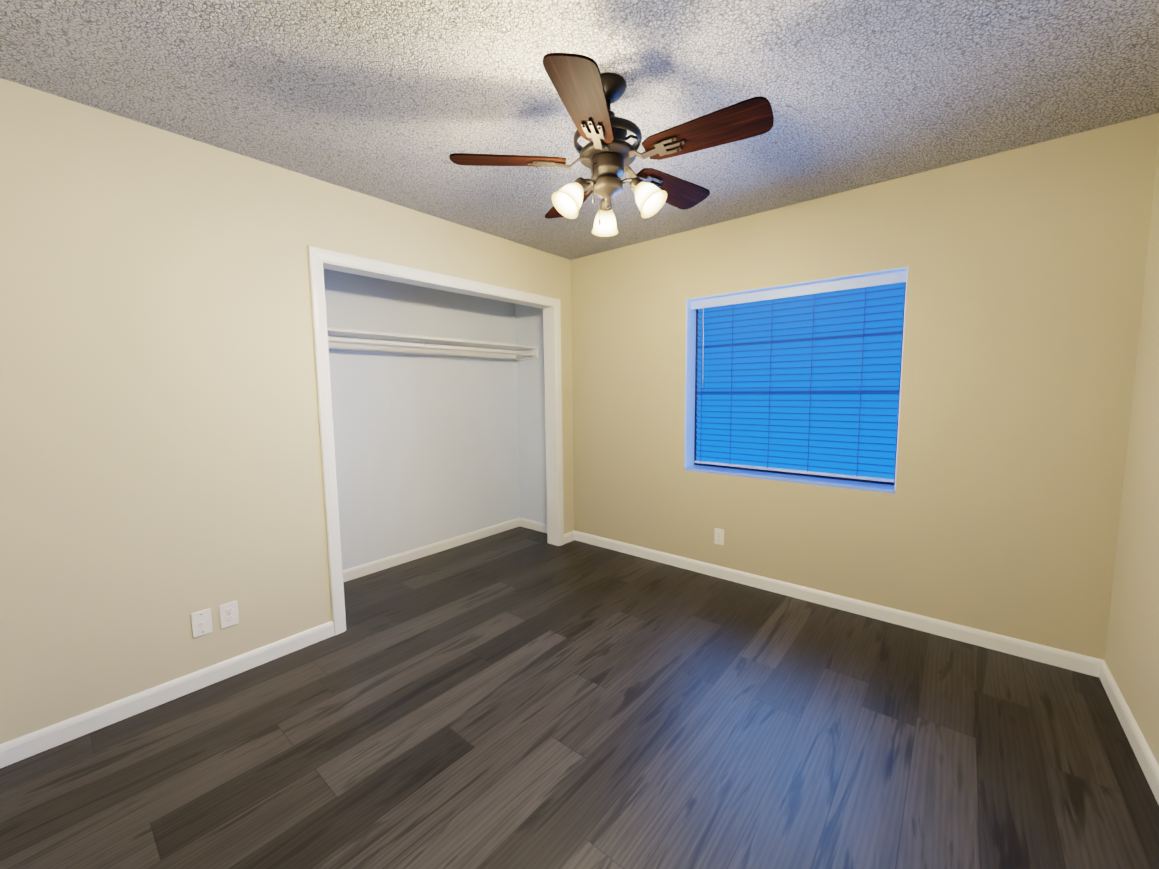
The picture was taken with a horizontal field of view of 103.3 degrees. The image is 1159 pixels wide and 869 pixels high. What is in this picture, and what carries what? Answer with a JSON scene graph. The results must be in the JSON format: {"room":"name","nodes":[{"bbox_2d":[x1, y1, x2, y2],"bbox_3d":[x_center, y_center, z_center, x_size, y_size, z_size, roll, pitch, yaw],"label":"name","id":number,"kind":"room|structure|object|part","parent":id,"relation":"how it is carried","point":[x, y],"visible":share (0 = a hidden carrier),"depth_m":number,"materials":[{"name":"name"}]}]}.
{"room":"empty bedroom","nodes":[
{"label":"empty bedroom","id":0,"kind":"room"},
{"bbox_2d":[0,78,573,743],"bbox_3d":[-1.151,-0.138,2.804,0.115,2.440,3.272,4,7,40],"label":"wall","id":1,"kind":"structure","parent":0,"point":[160,468],"depth_m":1.95,"materials":[{"name":"beige paint"}]},
{"bbox_2d":[0,621,333,767],"bbox_3d":[-1.747,1.123,2.088,0.013,0.083,1.210,4,7,40],"label":"baseboard","id":2,"kind":"structure","parent":1,"relation":"attached to","point":[36,742],"depth_m":1.97,"materials":[{"name":"white wood"}]},
{"bbox_2d":[191,608,211,637],"bbox_3d":[-1.722,0.862,2.094,0.016,0.114,0.070,4,7,40],"label":"outlet","id":3,"kind":"object","parent":1,"relation":"attached to","point":[201,622],"visible":1,"depth_m":2.09,"materials":[{"name":"white plastic"}]},
{"bbox_2d":[219,600,238,628],"bbox_3d":[-1.660,0.854,2.174,0.008,0.114,0.070,4,7,40],"label":"duplex electrical outlet","id":4,"kind":"object","parent":1,"relation":"attached to","point":[228,614],"visible":1,"depth_m":2.17,"materials":[{"name":"white plastic"}]},
{"bbox_2d":[307,245,563,635],"bbox_3d":[-0.813,0.018,3.223,0.127,2.041,1.818,4,7,40],"label":"door frame","id":5,"kind":"structure","parent":1,"relation":"attached to","point":[550,415],"depth_m":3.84,"materials":[{"name":"white wood"}]},
{"bbox_2d":[564,530,574,543],"bbox_3d":[-0.094,0.911,4.066,0.013,0.083,0.162,4,7,40],"label":"baseboard","id":6,"kind":"structure","parent":1,"relation":"attached to","point":[569,537],"depth_m":4.06,"materials":[{"name":"white wood"}]},
{"bbox_2d":[323,269,519,569],"bbox_3d":[-1.423,-0.209,3.567,0.115,2.440,2.442,4,7,40],"label":"wall","id":7,"kind":"structure","parent":0,"point":[426,449],"depth_m":3.65,"materials":[{"name":"white paint"}]},
{"bbox_2d":[343,518,519,581],"bbox_3d":[-1.328,0.963,3.679,0.013,0.083,2.315,4,7,40],"label":"baseboard","id":8,"kind":"structure","parent":7,"relation":"attached to","point":[352,573],"depth_m":3.74,"materials":[{"name":"white wood"}]},
{"bbox_2d":[327,327,537,359],"bbox_3d":[-1.233,-0.667,3.425,0.308,0.108,2.313,4,7,40],"label":"closet shelf","id":9,"kind":"object","parent":7,"relation":"attached to","point":[355,340],"visible":0.62,"depth_m":3.47,"materials":[{"name":"white paint"}]},
{"bbox_3d":[-1.140,-0.654,3.350,0.068,0.082,2.275,4,7,40],"label":"rod","id":10,"kind":"part","parent":9,"relation":"part of","materials":[{"name":"white"}]},
{"bbox_2d":[515,304,546,523],"bbox_3d":[-0.378,-0.290,4.273,0.585,2.440,0.012,4,7,40],"label":"wall","id":11,"kind":"structure","parent":0,"point":[529,331],"depth_m":4.34,"materials":[{"name":"white paint"}]},
{"bbox_2d":[520,518,546,532],"bbox_3d":[-0.372,0.884,4.377,0.585,0.083,0.013,4,7,40],"label":"baseboard","id":12,"kind":"structure","parent":11,"relation":"attached to","point":[533,525],"depth_m":4.43,"materials":[{"name":"white wood"}]},
{"bbox_2d":[0,526,1158,868],"bbox_3d":[-0.117,1.171,2.135,4.135,0.060,3.587,4,7,40],"label":"floor","id":13,"kind":"structure","parent":0,"point":[520,698],"depth_m":1.72,"materials":[{"name":"wood"}]},
{"bbox_2d":[0,0,1158,259],"bbox_3d":[-0.146,-1.317,1.893,4.135,0.060,3.587,4,7,40],"label":"ceiling","id":14,"kind":"structure","parent":0,"point":[398,102],"depth_m":1.65,"materials":[{"name":"white paint"}]},
{"bbox_2d":[449,53,773,236],"bbox_3d":[0.132,-1.025,1.687,1.085,0.486,1.092,4,7,40],"label":"ceiling fan","id":15,"kind":"object","parent":14,"relation":"hanging from","point":[589,94],"visible":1,"depth_m":1.59,"materials":[{"name":"brown wood"}]},
{"bbox_3d":[-0.257,-0.994,1.665,0.414,0.040,0.148,-1,6,-4],"label":"blade","id":16,"kind":"part","parent":15,"relation":"part of","materials":[{"name":"brown wood"}]},
{"bbox_3d":[-0.025,-0.848,1.629,0.112,0.099,0.112,39,-15,-27],"label":"lamp shade","id":17,"kind":"part","parent":15,"relation":"part of","materials":[{"name":"white glass"}]},
{"bbox_3d":[-0.028,-0.848,1.629,0.053,0.072,0.064,4,7,40],"label":"bulb","id":18,"kind":"part","parent":15,"relation":"part of","materials":[{"name":"white glass"}]},
{"bbox_3d":[-0.032,-1.032,2.023,0.148,0.040,0.414,-3,6,-22],"label":"blade","id":19,"kind":"part","parent":15,"relation":"part of","materials":[{"name":"brown wood"}]},
{"bbox_3d":[0.016,-0.966,1.342,0.148,0.040,0.414,1,6,14],"label":"blade","id":20,"kind":"part","parent":15,"relation":"part of","materials":[{"name":"brown wood"}]},
{"bbox_2d":[574,177,586,192],"bbox_3d":[0.001,-0.890,1.641,0.051,0.052,0.053,4,7,40],"label":"socket","id":21,"kind":"object","parent":15,"relation":"attached to","point":[581,183],"depth_m":1.62,"materials":[{"name":"grey metal"}]},
{"bbox_3d":[0.037,-0.911,1.659,0.034,0.026,0.068,4,7,40],"label":"arm","id":22,"kind":"part","parent":15,"relation":"part of"},
{"bbox_3d":[0.104,-0.871,1.854,0.112,0.099,0.112,-1,44,0],"label":"lamp shade","id":23,"kind":"part","parent":15,"relation":"part of","materials":[{"name":"white glass"}]},
{"bbox_2d":[600,198,611,210],"bbox_3d":[0.104,-0.909,1.820,0.052,0.052,0.053,4,7,40],"label":"socket","id":24,"kind":"object","parent":15,"relation":"attached to","point":[602,208],"depth_m":1.81,"materials":[{"name":"grey metal"}]},
{"bbox_3d":[0.102,-1.092,1.681,0.208,0.163,0.208,4,7,40],"label":"motor","id":25,"kind":"part","parent":15,"relation":"part of","materials":[{"name":"brown metal"}]},
{"bbox_3d":[0.173,-0.913,1.659,0.070,0.026,0.024,4,7,40],"label":"arm","id":26,"kind":"part","parent":15,"relation":"part of"},
{"bbox_2d":[630,177,643,191],"bbox_3d":[0.208,-0.893,1.642,0.053,0.052,0.049,4,7,40],"label":"socket","id":27,"kind":"object","parent":15,"relation":"attached to","point":[637,183],"depth_m":1.62,"materials":[{"name":"grey metal"}]},
{"bbox_3d":[0.238,-0.851,1.629,0.064,0.072,0.053,4,7,40],"label":"bulb","id":28,"kind":"part","parent":15,"relation":"part of","materials":[{"name":"white glass"}]},
{"bbox_3d":[0.236,-0.851,1.630,0.112,0.099,0.112,-41,-15,27],"label":"lamp shade","id":29,"kind":"part","parent":15,"relation":"part of","materials":[{"name":"white glass"}]},
{"bbox_3d":[0.380,-1.026,1.921,0.414,0.040,0.148,-5,7,-40],"label":"blade","id":30,"kind":"part","parent":15,"relation":"part of","materials":[{"name":"brown wood"}]},
{"bbox_3d":[0.410,-0.986,1.500,0.414,0.040,0.148,3,7,32],"label":"blade","id":31,"kind":"part","parent":15,"relation":"part of","materials":[{"name":"brown wood"}]},
{"bbox_2d":[571,113,1158,659],"bbox_3d":[0.951,-0.211,3.309,4.135,2.440,0.200,4,7,40],"label":"wall","id":32,"kind":"structure","parent":0,"point":[999,511],"depth_m":2.38,"materials":[{"name":"beige paint"}]},
{"bbox_2d":[714,528,723,544],"bbox_3d":[0.987,0.722,3.243,0.070,0.114,0.008,4,7,40],"label":"duplex electrical outlet","id":33,"kind":"object","parent":32,"relation":"attached to","point":[719,536],"visible":1,"depth_m":3.24,"materials":[{"name":"white plastic"}]},
{"bbox_2d":[685,465,894,493],"bbox_3d":[1.315,0.281,3.025,1.284,0.020,0.146,4,7,40],"label":"window sill","id":34,"kind":"structure","parent":32,"relation":"attached to","point":[820,481],"depth_m":2.92,"materials":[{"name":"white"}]},
{"bbox_2d":[685,267,907,489],"bbox_3d":[1.308,-0.332,2.966,1.287,1.212,0.145,4,7,40],"label":"window frame","id":35,"kind":"structure","parent":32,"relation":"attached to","point":[690,382],"depth_m":3.33,"materials":[{"name":"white paint"}]},
{"bbox_2d":[694,282,905,484],"bbox_3d":[1.362,-0.338,3.031,1.284,1.210,0.049,4,7,40],"label":"window","id":36,"kind":"structure","parent":32,"relation":"in","point":[788,473],"depth_m":3.13,"materials":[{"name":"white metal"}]},
{"bbox_2d":[691,270,906,482],"bbox_3d":[1.313,-0.343,2.971,1.270,1.174,0.073,4,7,40],"label":"window blinds","id":37,"kind":"object","parent":36,"relation":"attached to","point":[803,379],"visible":0.96,"depth_m":2.89,"materials":[{"name":"blue"}]},
{"bbox_2d":[574,531,1102,676],"bbox_3d":[1.173,0.989,3.112,3.185,0.083,0.013,4,7,40],"label":"baseboard","id":38,"kind":"structure","parent":32,"relation":"attached to","point":[1080,663],"depth_m":2.65,"materials":[{"name":"white wood"}]},
{"bbox_2d":[1105,145,1158,764],"bbox_3d":[1.350,0.042,0.657,0.115,2.440,3.387,4,7,40],"label":"wall","id":39,"kind":"structure","parent":0,"point":[1132,653],"depth_m":1.81,"materials":[{"name":"beige paint"}]},
{"bbox_2d":[1099,660,1158,804],"bbox_3d":[1.351,1.207,0.856,0.013,0.083,3.272,4,7,40],"label":"baseboard","id":40,"kind":"structure","parent":39,"relation":"attached to","point":[1146,759],"depth_m":1.71,"materials":[{"name":"white wood"}]}
]}

